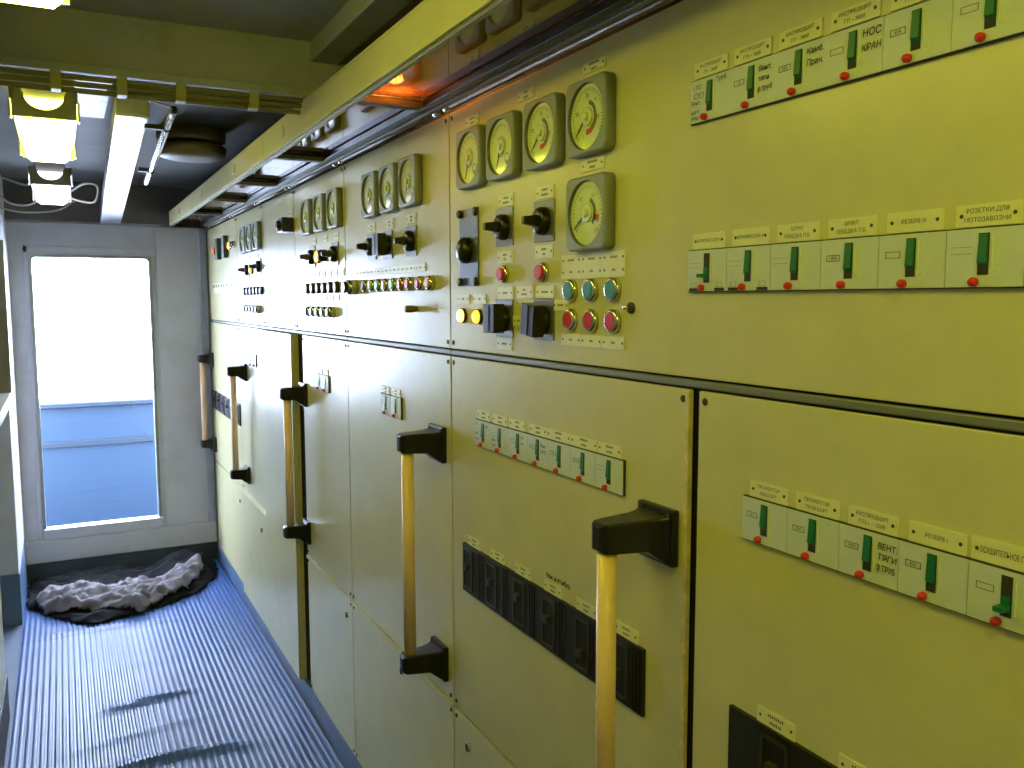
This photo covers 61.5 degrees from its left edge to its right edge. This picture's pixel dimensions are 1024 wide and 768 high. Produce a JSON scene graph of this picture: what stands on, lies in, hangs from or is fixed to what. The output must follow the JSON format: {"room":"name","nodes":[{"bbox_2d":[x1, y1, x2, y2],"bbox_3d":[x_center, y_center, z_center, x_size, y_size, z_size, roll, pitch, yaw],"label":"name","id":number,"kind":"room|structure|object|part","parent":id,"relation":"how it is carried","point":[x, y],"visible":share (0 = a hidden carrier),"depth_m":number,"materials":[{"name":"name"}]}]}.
{"room":"electrical room","nodes":[
{"label":"electrical room","id":0,"kind":"room"},
{"bbox_2d":[0,175,23,575],"bbox_3d":[-2.801,-0.073,4.360,0.453,1.990,0.700,-3,6,-27],"label":"wall","id":1,"kind":"structure","parent":0,"point":[11,508],"depth_m":4.23,"materials":[{"name":"white paint"}]},
{"bbox_2d":[0,539,26,626],"bbox_3d":[-2.797,1.047,4.468,0.456,0.260,0.704,-3,6,-27],"label":"baseboard","id":2,"kind":"structure","parent":1,"relation":"attached to","point":[13,587],"depth_m":4.25,"materials":[{"name":"blue rubber"}]},
{"bbox_2d":[6,221,217,549],"bbox_3d":[-2.272,-0.012,5.071,2.040,2.250,0.066,-3,6,-27],"label":"wall","id":3,"kind":"structure","parent":0,"point":[175,261],"depth_m":5.12,"materials":[{"name":"white paint"}]},
{"bbox_2d":[22,246,163,540],"bbox_3d":[-2.403,0.048,4.989,0.681,1.663,0.080,-3,6,-27],"label":"window","id":4,"kind":"structure","parent":3,"relation":"in","point":[155,521],"depth_m":4.91,"materials":[{"name":"silver metal"}]},
{"bbox_3d":[-2.399,0.844,5.068,0.635,0.062,0.080,-3,6,-27],"label":"sill rail","id":5,"kind":"part","parent":4,"relation":"part of","materials":[{"name":"white metal"}]},
{"bbox_2d":[25,522,216,564],"bbox_3d":[-2.293,0.937,5.101,1.037,0.125,0.035,-3,6,-27],"label":"trim","id":6,"kind":"structure","parent":3,"relation":"attached to","point":[37,552],"depth_m":5.07,"materials":[{"name":"white paint"}]},
{"bbox_2d":[26,541,217,583],"bbox_3d":[-2.296,1.056,5.119,1.037,0.115,0.020,-3,6,-27],"label":"baseboard","id":7,"kind":"structure","parent":3,"relation":"attached to","point":[57,568],"depth_m":5.07,"materials":[{"name":"rubber"}]},
{"bbox_2d":[2,178,280,226],"bbox_3d":[-2.229,-1.017,4.887,2.040,0.215,0.140,-3,6,-27],"label":"ceiling","id":8,"kind":"structure","parent":3,"relation":"attached to","point":[145,205],"depth_m":4.77,"materials":[{"name":"paint"}]},
{"bbox_2d":[198,229,216,521],"bbox_3d":[-1.856,-0.039,5.239,0.045,1.790,0.030,-3,6,-27],"label":"trim","id":9,"kind":"structure","parent":3,"relation":"attached to","point":[202,241],"depth_m":5.22,"materials":[{"name":"beige paint"}]},
{"bbox_2d":[3,559,343,767],"bbox_3d":[-0.627,1.433,2.059,2.150,0.050,7.270,-3,6,-27],"label":"floor","id":10,"kind":"structure","parent":0,"point":[11,634],"depth_m":3.87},
{"bbox_2d":[0,391,13,767],"bbox_3d":[-2.044,0.710,3.037,0.485,1.205,1.630,-3,6,-27],"label":"desk","id":11,"kind":"object","parent":10,"relation":"on","point":[6,399],"visible":1,"depth_m":3.17,"materials":[{"name":"white"}]},
{"bbox_2d":[0,240,11,392],"bbox_3d":[-2.396,-0.279,3.612,0.482,0.655,0.044,-3,6,-27],"label":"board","id":12,"kind":"object","parent":11,"relation":"on","point":[5,360],"visible":1,"depth_m":3.71,"materials":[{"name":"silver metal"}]},
{"bbox_2d":[0,391,13,426],"bbox_3d":[-2.045,0.131,2.980,0.485,0.040,1.630,-3,6,-27],"label":"countertop","id":13,"kind":"structure","parent":11,"relation":"on","point":[6,399],"depth_m":3.40,"materials":[{"name":"white"}]},
{"bbox_2d":[5,558,342,767],"bbox_3d":[-0.678,1.394,2.028,1.024,0.025,6.970,-3,6,-27],"label":"mat","id":14,"kind":"object","parent":10,"relation":"on","point":[193,681],"visible":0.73,"depth_m":3.49,"materials":[{"name":"blue rubber"}]},
{"bbox_2d":[26,549,217,623],"bbox_3d":[-2.092,1.077,4.698,0.992,0.125,0.872,-3,6,-27],"label":"sheet","id":15,"kind":"object","parent":14,"relation":"on","point":[103,574],"visible":0.6,"depth_m":4.81,"materials":[{"name":"black fabric"}]},
{"bbox_2d":[35,553,203,614],"bbox_3d":[-2.066,1.086,4.594,0.852,0.115,0.581,-3,6,-27],"label":"cloth","id":16,"kind":"object","parent":15,"relation":"on","point":[140,592],"visible":1,"depth_m":4.49,"materials":[{"name":"grey fabric"}]},
{"bbox_2d":[197,215,247,608],"bbox_3d":[-1.408,0.112,4.916,0.606,2.030,0.960,-3,6,-27],"label":"tall cabinet","id":17,"kind":"object","parent":10,"relation":"on","point":[221,238],"visible":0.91,"depth_m":4.83,"materials":[{"name":"beige metal"}]},
{"bbox_3d":[-1.599,-0.614,4.746,0.011,0.528,0.955,-3,6,-27],"label":"panel","id":18,"kind":"part","parent":17,"relation":"part of","materials":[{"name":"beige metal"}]},
{"bbox_3d":[-1.603,0.082,4.822,0.011,0.836,0.935,-3,6,-27],"label":"door","id":19,"kind":"part","parent":17,"relation":"part of","materials":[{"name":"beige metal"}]},
{"bbox_3d":[-1.597,0.770,4.880,0.011,0.528,0.955,-3,6,-27],"label":"panel","id":20,"kind":"part","parent":17,"relation":"part of","materials":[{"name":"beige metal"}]},
{"bbox_2d":[226,202,273,651],"bbox_3d":[-1.047,0.179,4.222,0.610,2.030,0.644,-3,6,-27],"label":"tall cabinet","id":21,"kind":"object","parent":10,"relation":"on","point":[249,236],"visible":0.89,"depth_m":4.12,"materials":[{"name":"beige metal"}]},
{"bbox_2d":[238,262,249,277],"bbox_3d":[-1.271,-0.539,4.064,0.048,0.075,0.075,-3,6,-27],"label":"switch","id":22,"kind":"object","parent":21,"relation":"attached to","point":[245,269],"depth_m":4.05,"materials":[{"name":"black plastic"}]},
{"bbox_3d":[-1.232,-0.546,4.045,0.011,0.528,0.622,-3,6,-27],"label":"panel","id":23,"kind":"part","parent":21,"relation":"part of","materials":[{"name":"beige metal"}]},
{"bbox_3d":[-1.236,0.150,4.122,0.011,0.836,0.642,-3,6,-27],"label":"door","id":24,"kind":"part","parent":21,"relation":"part of","materials":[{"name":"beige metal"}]},
{"bbox_3d":[-1.238,0.835,4.176,0.028,0.534,0.623,-3,6,-27],"label":"panel","id":25,"kind":"part","parent":21,"relation":"part of","materials":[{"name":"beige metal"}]},
{"bbox_2d":[249,258,261,274],"bbox_3d":[-1.146,-0.523,3.825,0.048,0.075,0.075,-3,6,-27],"label":"switch","id":26,"kind":"object","parent":21,"relation":"attached to","point":[257,266],"depth_m":3.81,"materials":[{"name":"black plastic"}]},
{"bbox_2d":[260,186,308,703],"bbox_3d":[-0.749,0.230,3.688,0.579,2.030,0.584,-3,6,-27],"label":"tall cabinet","id":27,"kind":"object","parent":10,"relation":"on","point":[281,343],"visible":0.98,"depth_m":3.52,"materials":[{"name":"beige metal"}]},
{"bbox_3d":[-0.952,-0.495,3.511,0.011,0.528,0.579,-3,6,-27],"label":"panel","id":28,"kind":"part","parent":27,"relation":"part of","materials":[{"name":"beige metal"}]},
{"bbox_3d":[-0.963,0.469,3.607,0.030,1.372,0.564,-3,6,-27],"label":"door","id":29,"kind":"part","parent":27,"relation":"part of","materials":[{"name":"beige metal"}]},
{"bbox_2d":[275,217,293,232],"bbox_3d":[-0.867,-0.603,3.266,0.059,0.054,0.080,-3,6,-27],"label":"switch","id":30,"kind":"object","parent":27,"relation":"attached to","point":[283,224],"depth_m":3.24,"materials":[{"name":"black plastic"}]},
{"bbox_2d":[279,161,355,767],"bbox_3d":[-0.479,0.283,3.135,0.614,2.030,0.649,-3,6,-27],"label":"tall cabinet","id":31,"kind":"object","parent":10,"relation":"on","point":[322,393],"visible":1,"depth_m":2.99,"materials":[{"name":"beige metal"}]},
{"bbox_2d":[299,246,315,267],"bbox_3d":[-0.721,-0.445,3.013,0.048,0.075,0.075,-3,6,-27],"label":"switch","id":32,"kind":"object","parent":31,"relation":"attached to","point":[309,256],"depth_m":3.00,"materials":[{"name":"black plastic"}]},
{"bbox_2d":[314,250,319,262],"bbox_3d":[-0.670,-0.437,2.950,0.016,0.044,0.044,-3,6,-27],"label":"lamp","id":33,"kind":"object","parent":31,"relation":"attached to","point":[316,260],"depth_m":2.94,"materials":[{"name":"orange"}]},
{"bbox_3d":[-0.667,-0.442,2.967,0.011,0.528,0.644,-3,6,-27],"label":"panel","id":34,"kind":"part","parent":31,"relation":"part of","materials":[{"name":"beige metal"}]},
{"bbox_3d":[-0.634,-0.429,2.867,0.030,0.040,0.040,-3,6,-27],"label":"knob","id":35,"kind":"part","parent":31,"relation":"part of","materials":[{"name":"black plastic"}]},
{"bbox_3d":[-0.649,0.258,3.002,0.011,0.836,0.570,-3,6,-27],"label":"door","id":36,"kind":"part","parent":31,"relation":"part of","materials":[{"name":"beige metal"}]},
{"bbox_2d":[321,242,338,265],"bbox_3d":[-0.590,-0.419,2.764,0.048,0.075,0.075,-3,6,-27],"label":"switch","id":37,"kind":"object","parent":31,"relation":"attached to","point":[333,253],"depth_m":2.75,"materials":[{"name":"black plastic"}]},
{"bbox_3d":[-0.647,0.944,3.069,0.011,0.528,0.570,-3,6,-27],"label":"panel","id":38,"kind":"part","parent":31,"relation":"part of","materials":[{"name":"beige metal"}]},
{"bbox_2d":[341,109,456,767],"bbox_3d":[-0.145,0.346,2.486,0.626,2.030,0.817,-3,6,-27],"label":"tall cabinet","id":39,"kind":"object","parent":10,"relation":"on","point":[397,285],"visible":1,"depth_m":2.28,"materials":[{"name":"beige metal"}]},
{"bbox_2d":[356,233,376,260],"bbox_3d":[-0.418,-0.389,2.436,0.048,0.075,0.075,-3,6,-27],"label":"switch","id":40,"kind":"object","parent":39,"relation":"attached to","point":[366,246],"depth_m":2.43,"materials":[{"name":"black plastic"}]},
{"bbox_2d":[372,230,392,258],"bbox_3d":[-0.353,-0.376,2.320,0.039,0.075,0.075,-3,6,-27],"label":"switch","id":41,"kind":"object","parent":39,"relation":"attached to","point":[382,243],"depth_m":2.30,"materials":[{"name":"black plastic"}]},
{"bbox_3d":[-0.328,-0.380,2.320,0.011,0.528,0.812,-3,6,-27],"label":"panel","id":42,"kind":"part","parent":39,"relation":"part of","materials":[{"name":"beige metal"}]},
{"bbox_3d":[-0.327,0.317,2.388,0.011,0.836,0.812,-3,6,-27],"label":"door","id":43,"kind":"part","parent":39,"relation":"part of","materials":[{"name":"beige metal"}]},
{"bbox_3d":[-0.326,1.004,2.455,0.011,0.528,0.812,-3,6,-27],"label":"panel","id":44,"kind":"part","parent":39,"relation":"part of","materials":[{"name":"beige metal"}]},
{"bbox_2d":[393,225,416,256],"bbox_3d":[-0.274,-0.360,2.162,0.048,0.075,0.075,-3,6,-27],"label":"switch","id":45,"kind":"object","parent":39,"relation":"attached to","point":[409,239],"depth_m":2.15,"materials":[{"name":"black plastic"}]},
{"bbox_3d":[-0.253,-0.188,2.155,0.032,0.018,0.018,-3,6,-27],"label":"knob","id":46,"kind":"part","parent":39,"relation":"part of","materials":[{"name":"brown"}]},
{"bbox_2d":[450,0,1023,767],"bbox_3d":[0.446,0.456,1.345,0.638,2.030,1.763,-3,6,-27],"label":"tall cabinet","id":47,"kind":"object","parent":10,"relation":"on","point":[737,286],"visible":1,"depth_m":1.12,"materials":[{"name":"yellow metal"}]},
{"bbox_2d":[456,308,466,322],"bbox_3d":[-0.114,-0.151,1.907,0.016,0.033,0.033,-3,6,-27],"label":"lamp","id":48,"kind":"object","parent":47,"relation":"attached to","point":[461,315],"depth_m":1.90,"materials":[{"name":"yellow"}]},
{"bbox_2d":[456,207,478,285],"bbox_3d":[-0.103,-0.295,1.860,0.026,0.166,0.098,-3,6,-27],"label":"switch","id":49,"kind":"object","parent":47,"relation":"attached to","point":[467,246],"depth_m":1.85,"materials":[{"name":"black plastic"}]},
{"bbox_2d":[472,309,482,323],"bbox_3d":[-0.076,-0.143,1.835,0.016,0.033,0.033,-3,6,-27],"label":"lamp","id":50,"kind":"object","parent":47,"relation":"attached to","point":[477,315],"depth_m":1.83,"materials":[{"name":"orange"}]},
{"bbox_3d":[-0.064,0.101,1.837,0.003,0.030,0.009,-3,6,-27],"label":"lever","id":51,"kind":"part","parent":47,"relation":"part of","materials":[{"name":"green"}]},
{"bbox_3d":[0.062,1.075,1.716,0.011,0.528,0.852,-3,6,-27],"label":"panel","id":52,"kind":"part","parent":47,"relation":"part of","materials":[{"name":"beige metal"}]},
{"bbox_2d":[483,300,513,337],"bbox_3d":[-0.031,-0.132,1.725,0.039,0.075,0.075,-3,6,-27],"label":"switch","id":53,"kind":"object","parent":47,"relation":"attached to","point":[498,317],"depth_m":1.71,"materials":[{"name":"black plastic"}]},
{"bbox_2d":[483,206,513,246],"bbox_3d":[-0.035,-0.312,1.705,0.048,0.075,0.075,-3,6,-27],"label":"switch","id":54,"kind":"object","parent":47,"relation":"attached to","point":[502,226],"depth_m":1.70,"materials":[{"name":"black plastic"}]},
{"bbox_3d":[-0.027,0.108,1.767,0.003,0.030,0.009,-3,6,-27],"label":"lever","id":55,"kind":"part","parent":47,"relation":"part of","materials":[{"name":"green"}]},
{"bbox_3d":[0.010,0.114,1.696,0.003,0.030,0.009,-3,6,-27],"label":"lever","id":56,"kind":"part","parent":47,"relation":"part of","materials":[{"name":"green plastic"}]},
{"bbox_3d":[0.047,0.121,1.626,0.003,0.030,0.009,-3,6,-27],"label":"lever","id":57,"kind":"part","parent":47,"relation":"part of","materials":[{"name":"green"}]},
{"bbox_2d":[520,299,554,340],"bbox_3d":[0.043,-0.118,1.583,0.039,0.075,0.075,-3,6,-27],"label":"switch","id":58,"kind":"object","parent":47,"relation":"attached to","point":[537,316],"depth_m":1.57,"materials":[{"name":"black plastic"}]},
{"bbox_2d":[521,198,554,242],"bbox_3d":[0.039,-0.297,1.564,0.048,0.075,0.075,-3,6,-27],"label":"switch","id":59,"kind":"object","parent":47,"relation":"attached to","point":[541,220],"depth_m":1.56,"materials":[{"name":"black plastic"}]},
{"bbox_3d":[0.084,0.128,1.556,0.003,0.030,0.009,-3,6,-27],"label":"lever","id":60,"kind":"part","parent":47,"relation":"part of","materials":[{"name":"green plastic"}]},
{"bbox_3d":[0.060,0.388,1.649,0.011,0.836,0.852,-3,6,-27],"label":"door","id":61,"kind":"part","parent":47,"relation":"part of","materials":[{"name":"beige metal"}]},
{"bbox_3d":[0.120,0.135,1.485,0.003,0.030,0.009,-3,6,-27],"label":"lever","id":62,"kind":"part","parent":47,"relation":"part of","materials":[{"name":"green plastic"}]},
{"bbox_3d":[0.157,0.142,1.415,0.003,0.030,0.009,-3,6,-27],"label":"lever","id":63,"kind":"part","parent":47,"relation":"part of","materials":[{"name":"green plastic"}]},
{"bbox_2d":[622,302,634,313],"bbox_3d":[0.181,-0.119,1.343,0.016,0.018,0.018,-3,6,-27],"label":"toggle switch","id":64,"kind":"object","parent":47,"relation":"attached to","point":[628,307],"depth_m":1.34,"materials":[{"name":"silver"}]},
{"bbox_3d":[0.260,-0.151,1.176,0.014,0.016,0.009,-3,6,-27],"label":"lever","id":65,"kind":"part","parent":47,"relation":"part of","materials":[{"name":"green plastic"}]},
{"bbox_3d":[0.264,-0.392,1.155,0.003,0.030,0.009,-3,6,-27],"label":"lever","id":66,"kind":"part","parent":47,"relation":"part of","materials":[{"name":"green plastic"}]},
{"bbox_3d":[0.269,-0.270,1.182,0.011,0.528,1.758,-3,6,-27],"label":"panel","id":67,"kind":"part","parent":47,"relation":"part of","materials":[{"name":"beige metal"}]},
{"bbox_3d":[0.302,-0.156,1.106,0.003,0.030,0.009,-3,6,-27],"label":"lever","id":68,"kind":"part","parent":47,"relation":"part of","materials":[{"name":"green plastic"}]},
{"bbox_3d":[0.300,-0.385,1.086,0.003,0.030,0.009,-3,6,-27],"label":"lever","id":69,"kind":"part","parent":47,"relation":"part of","materials":[{"name":"green plastic"}]},
{"bbox_3d":[0.321,0.172,1.102,0.003,0.030,0.009,-3,6,-27],"label":"lever","id":70,"kind":"part","parent":47,"relation":"part of","materials":[{"name":"green plastic"}]},
{"bbox_3d":[0.339,-0.149,1.035,0.003,0.030,0.009,-3,6,-27],"label":"lever","id":71,"kind":"part","parent":47,"relation":"part of","materials":[{"name":"green plastic"}]},
{"bbox_3d":[0.337,-0.379,1.016,0.003,0.030,0.009,-3,6,-27],"label":"lever","id":72,"kind":"part","parent":47,"relation":"part of","materials":[{"name":"green plastic"}]},
{"bbox_3d":[0.358,0.178,1.031,0.003,0.030,0.009,-3,6,-27],"label":"lever","id":73,"kind":"part","parent":47,"relation":"part of","materials":[{"name":"green plastic"}]},
{"bbox_3d":[0.376,-0.142,0.965,0.003,0.030,0.009,-3,6,-27],"label":"lever","id":74,"kind":"part","parent":47,"relation":"part of","materials":[{"name":"green plastic"}]},
{"bbox_3d":[0.374,-0.372,0.946,0.003,0.030,0.009,-3,6,-27],"label":"lever","id":75,"kind":"part","parent":47,"relation":"part of","materials":[{"name":"green plastic"}]},
{"bbox_3d":[0.472,0.464,0.864,0.011,0.836,0.885,-3,6,-27],"label":"door","id":76,"kind":"part","parent":47,"relation":"part of","materials":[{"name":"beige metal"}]},
{"bbox_3d":[0.396,0.185,0.960,0.003,0.030,0.009,-3,6,-27],"label":"lever","id":77,"kind":"part","parent":47,"relation":"part of","materials":[{"name":"green plastic"}]},
{"bbox_3d":[0.413,-0.135,0.894,0.003,0.030,0.009,-3,6,-27],"label":"lever","id":78,"kind":"part","parent":47,"relation":"part of","materials":[{"name":"green plastic"}]},
{"bbox_3d":[0.411,-0.365,0.876,0.003,0.030,0.009,-3,6,-27],"label":"lever","id":79,"kind":"part","parent":47,"relation":"part of","materials":[{"name":"green plastic"}]},
{"bbox_3d":[0.433,0.192,0.889,0.003,0.030,0.009,-3,6,-27],"label":"lever","id":80,"kind":"part","parent":47,"relation":"part of","materials":[{"name":"green plastic"}]},
{"bbox_3d":[0.450,-0.128,0.823,0.003,0.030,0.009,-3,6,-27],"label":"lever","id":81,"kind":"part","parent":47,"relation":"part of","materials":[{"name":"green plastic"}]},
{"bbox_3d":[0.448,-0.358,0.805,0.003,0.030,0.009,-3,6,-27],"label":"lever","id":82,"kind":"part","parent":47,"relation":"part of","materials":[{"name":"green plastic"}]},
{"bbox_3d":[0.465,0.210,0.817,0.014,0.016,0.009,-3,6,-27],"label":"lever","id":83,"kind":"part","parent":47,"relation":"part of","materials":[{"name":"green plastic"}]},
{"bbox_2d":[0,0,673,192],"bbox_3d":[-0.631,-0.856,1.836,2.150,0.050,7.270,-3,6,-27],"label":"ceiling","id":84,"kind":"structure","parent":0,"point":[303,20],"depth_m":2.92,"materials":[{"name":"beige paint"}]},
{"bbox_2d":[0,0,69,8],"bbox_3d":[-0.655,-0.685,1.117,0.160,0.150,0.775,-3,6,-27],"label":"ceiling lamp","id":85,"kind":"object","parent":84,"relation":"attached to","point":[51,4],"visible":1,"depth_m":1.45,"materials":[{"name":"grey"}]},
{"bbox_2d":[8,74,79,162],"bbox_3d":[-1.340,-0.790,2.468,0.160,0.200,0.750,-3,6,-27],"label":"ceiling lamp","id":86,"kind":"object","parent":84,"relation":"attached to","point":[45,120],"visible":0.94,"depth_m":2.18,"materials":[{"name":"grey"}]},
{"bbox_2d":[20,74,65,99],"bbox_3d":[-1.340,-0.818,2.466,0.100,0.145,0.710,-3,6,-27],"label":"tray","id":87,"kind":"object","parent":86,"relation":"on","point":[29,94],"depth_m":2.15,"materials":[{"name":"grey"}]},
{"bbox_2d":[16,96,72,162],"bbox_3d":[-1.339,-0.718,2.475,0.134,0.055,0.730,-3,6,-27],"label":"diffuser","id":88,"kind":"object","parent":86,"relation":"attached to","point":[44,124],"depth_m":2.25,"materials":[{"name":"white plastic"}]},
{"bbox_2d":[27,161,72,204],"bbox_3d":[-1.985,-0.909,3.699,0.160,0.200,0.740,-3,6,-27],"label":"ceiling lamp","id":89,"kind":"object","parent":84,"relation":"attached to","point":[50,182],"visible":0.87,"depth_m":3.40,"materials":[{"name":"grey plastic"}]},
{"bbox_2d":[0,176,98,212],"bbox_3d":[-2.189,-0.888,4.005,0.389,0.169,0.497,-5,7,-39],"label":"lead","id":90,"kind":"object","parent":89,"relation":"attached to","point":[4,178],"visible":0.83,"depth_m":4.01,"materials":[{"name":"grey plastic"}]},
{"bbox_2d":[35,161,63,172],"bbox_3d":[-1.985,-0.936,3.696,0.100,0.145,0.700,-3,6,-27],"label":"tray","id":91,"kind":"object","parent":89,"relation":"on","point":[40,167],"depth_m":3.39,"materials":[{"name":"grey metal"}]},
{"bbox_2d":[33,172,68,204],"bbox_3d":[-1.985,-0.837,3.706,0.134,0.055,0.720,-3,6,-27],"label":"diffuser","id":92,"kind":"object","parent":89,"relation":"attached to","point":[52,188],"depth_m":3.45,"materials":[{"name":"white plastic"}]},
{"bbox_2d":[73,80,111,117],"bbox_3d":[-1.162,-0.853,2.380,0.090,0.060,0.880,-3,6,-27],"label":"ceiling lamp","id":93,"kind":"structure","parent":84,"relation":"attached to","point":[94,106],"depth_m":2.59,"materials":[{"name":"white paint"}]},
{"bbox_2d":[100,97,149,223],"bbox_3d":[-1.689,-0.882,3.691,0.106,0.182,2.494,-3,6,-26],"label":"duct","id":94,"kind":"object","parent":84,"relation":"attached to","point":[127,131],"visible":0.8,"depth_m":3.07,"materials":[{"name":"white metal"}]},
{"bbox_2d":[106,90,177,184],"bbox_3d":[-1.120,-0.765,2.689,0.152,0.124,1.326,-2,6,-20],"label":"tube light","id":95,"kind":"object","parent":94,"relation":"attached to","point":[165,129],"visible":0.86,"depth_m":2.70,"materials":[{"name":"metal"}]},
{"bbox_3d":[-0.965,-0.749,2.272,0.027,0.060,0.462,0,6,-3],"label":"cord","id":96,"kind":"part","parent":95,"relation":"part of","materials":[{"name":"grey plastic"}]},
{"bbox_3d":[-1.331,-0.776,3.115,0.043,0.014,0.024,-3,6,-27],"label":"arm","id":97,"kind":"part","parent":95,"relation":"part of","materials":[{"name":"black plastic"}]},
{"bbox_3d":[-1.099,-0.791,2.651,0.064,0.014,0.024,-3,6,-27],"label":"arm","id":98,"kind":"part","parent":95,"relation":"part of","materials":[{"name":"black plastic"}]},
{"bbox_2d":[167,106,177,118],"bbox_3d":[-0.994,-0.796,2.518,0.023,0.028,0.064,-3,6,-27],"label":"socket","id":99,"kind":"object","parent":95,"relation":"attached to","point":[172,112],"depth_m":2.50,"materials":[{"name":"silver metal"}]},
{"bbox_2d":[156,123,226,162],"bbox_3d":[-1.227,-0.915,3.292,0.256,0.112,0.256,-3,6,-27],"label":"ventilator","id":100,"kind":"object","parent":84,"relation":"attached to","point":[185,142],"visible":0.88,"depth_m":3.20,"materials":[{"name":"beige metal"}]},
{"bbox_2d":[0,2,425,100],"bbox_3d":[-0.938,-0.770,1.947,1.600,0.142,0.036,-3,6,-27],"label":"beam","id":101,"kind":"structure","parent":84,"relation":"attached to","point":[66,40],"depth_m":2.00,"materials":[{"name":"beige metal"}]},
{"bbox_2d":[0,66,302,114],"bbox_3d":[-1.090,-0.672,1.881,1.260,0.041,0.042,-3,6,-27],"label":"cable","id":102,"kind":"object","parent":101,"relation":"attached to","point":[121,88],"visible":1,"depth_m":2.00,"materials":[{"name":"yellow plastic"}]},
{"bbox_2d":[0,72,434,126],"bbox_3d":[-1.091,-0.895,2.662,2.000,0.030,0.060,-3,6,-27],"label":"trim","id":103,"kind":"structure","parent":84,"relation":"attached to","point":[0,72],"depth_m":2.71,"materials":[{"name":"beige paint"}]},
{"bbox_2d":[310,0,411,64],"bbox_3d":[0.405,-0.677,0.498,0.070,0.050,3.820,-3,6,-27],"label":"beam","id":104,"kind":"structure","parent":84,"relation":"attached to","point":[358,20],"depth_m":1.93,"materials":[{"name":"beige metal"}]},
{"bbox_3d":[0.071,0.256,2.272,0.606,2.250,7.100,-3,6,-27],"label":"wall","id":105,"kind":"structure","parent":0,"visible":0},
{"bbox_2d":[169,0,669,228],"bbox_3d":[-0.418,-0.676,2.208,0.226,0.089,6.200,-3,6,-27],"label":"canopy","id":106,"kind":"object","parent":105,"relation":"attached to","point":[438,43],"visible":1,"depth_m":1.74,"materials":[{"name":"yellow metal"}]},
{"bbox_3d":[-1.778,-0.905,4.758,0.148,0.003,0.395,-3,6,-27],"label":"pane","id":107,"kind":"part","parent":106,"relation":"part of","materials":[{"name":"glass"}]},
{"bbox_3d":[-1.600,-0.873,4.419,0.148,0.003,0.369,-3,6,-27],"label":"pane","id":108,"kind":"part","parent":106,"relation":"part of","materials":[{"name":"glass"}]},
{"bbox_3d":[-1.428,-0.841,4.090,0.148,0.003,0.308,-3,6,-27],"label":"pane","id":109,"kind":"part","parent":106,"relation":"part of","materials":[{"name":"glass"}]},
{"bbox_3d":[-1.581,-0.873,4.639,0.009,0.009,0.740,-3,6,-27],"label":"hinge rod","id":110,"kind":"part","parent":106,"relation":"part of","materials":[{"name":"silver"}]},
{"bbox_3d":[-1.290,-0.816,3.828,0.148,0.003,0.282,-3,6,-27],"label":"pane","id":111,"kind":"part","parent":106,"relation":"part of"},
{"bbox_3d":[-1.143,-0.789,3.547,0.148,0.003,0.287,-3,6,-27],"label":"pane","id":112,"kind":"part","parent":106,"relation":"part of","materials":[{"name":"glass"}]},
{"bbox_3d":[-1.251,-0.812,4.010,0.009,0.009,0.567,-3,6,-27],"label":"hinge rod","id":113,"kind":"part","parent":106,"relation":"part of","materials":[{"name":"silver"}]},
{"bbox_3d":[-1.015,-0.765,3.303,0.148,0.003,0.261,-3,6,-27],"label":"pane","id":114,"kind":"part","parent":106,"relation":"part of","materials":[{"name":"glass"}]},
{"bbox_3d":[-0.865,-0.738,3.017,0.148,0.003,0.320,-3,6,-27],"label":"pane","id":115,"kind":"part","parent":106,"relation":"part of","materials":[{"name":"glass"}]},
{"bbox_3d":[-0.971,-0.760,3.475,0.009,0.009,0.524,-3,6,-27],"label":"hinge rod","id":116,"kind":"part","parent":106,"relation":"part of","materials":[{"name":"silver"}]},
{"bbox_3d":[-0.640,-0.699,2.390,0.002,0.030,0.050,-3,6,-27],"label":"tag plate","id":117,"kind":"part","parent":106,"relation":"part of","materials":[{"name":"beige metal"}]},
{"bbox_3d":[-0.722,-0.711,2.745,0.148,0.003,0.294,-3,6,-27],"label":"pane","id":118,"kind":"part","parent":106,"relation":"part of","materials":[{"name":"glass"}]},
{"bbox_3d":[-0.686,-0.708,2.932,0.009,0.009,0.589,-3,6,-27],"label":"hinge rod","id":119,"kind":"part","parent":106,"relation":"part of","materials":[{"name":"yellow"}]},
{"bbox_3d":[-0.545,-0.679,2.407,0.148,0.003,0.404,-3,6,-27],"label":"pane","id":120,"kind":"part","parent":106,"relation":"part of","materials":[{"name":"glass"}]},
{"bbox_3d":[-0.506,-0.639,2.166,0.012,0.012,6.200,-3,6,-27],"label":"rail","id":121,"kind":"part","parent":106,"relation":"part of","materials":[{"name":"beige metal"}]},
{"bbox_3d":[-0.364,-0.645,2.061,0.148,0.003,0.378,-3,6,-27],"label":"pane","id":122,"kind":"part","parent":106,"relation":"part of","materials":[{"name":"glass"}]},
{"bbox_3d":[-0.347,-0.646,2.285,0.009,0.009,0.757,-3,6,-27],"label":"hinge rod","id":123,"kind":"part","parent":106,"relation":"part of","materials":[{"name":"yellow"}]},
{"bbox_3d":[-0.063,-0.590,1.486,0.148,0.003,0.856,-3,6,-27],"label":"pane","id":124,"kind":"part","parent":106,"relation":"part of","materials":[{"name":"glass"}]},
{"bbox_3d":[0.241,-0.538,1.164,0.009,0.009,1.663,-3,6,-27],"label":"hinge rod","id":125,"kind":"part","parent":106,"relation":"part of","materials":[{"name":"yellow"}]},
{"label":"outside","id":126,"kind":"structure","parent":0,"visible":0},
{"bbox_3d":[-2.519,1.094,6.049,7.000,0.100,1.580,-3,6,-27],"label":"ground","id":127,"kind":"structure","parent":126,"visible":0},
{"bbox_2d":[40,397,157,526],"bbox_3d":[-2.659,0.576,6.265,7.000,0.950,0.100,-3,6,-27],"label":"wall","id":128,"kind":"structure","parent":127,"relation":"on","point":[99,458],"depth_m":6.10,"materials":[{"name":"blue"}]},
{"bbox_3d":[-2.659,0.123,6.221,7.000,0.040,0.100,-3,6,-27],"label":"rail","id":129,"kind":"part","parent":128,"relation":"part of","materials":[{"name":"blue"}]}
]}

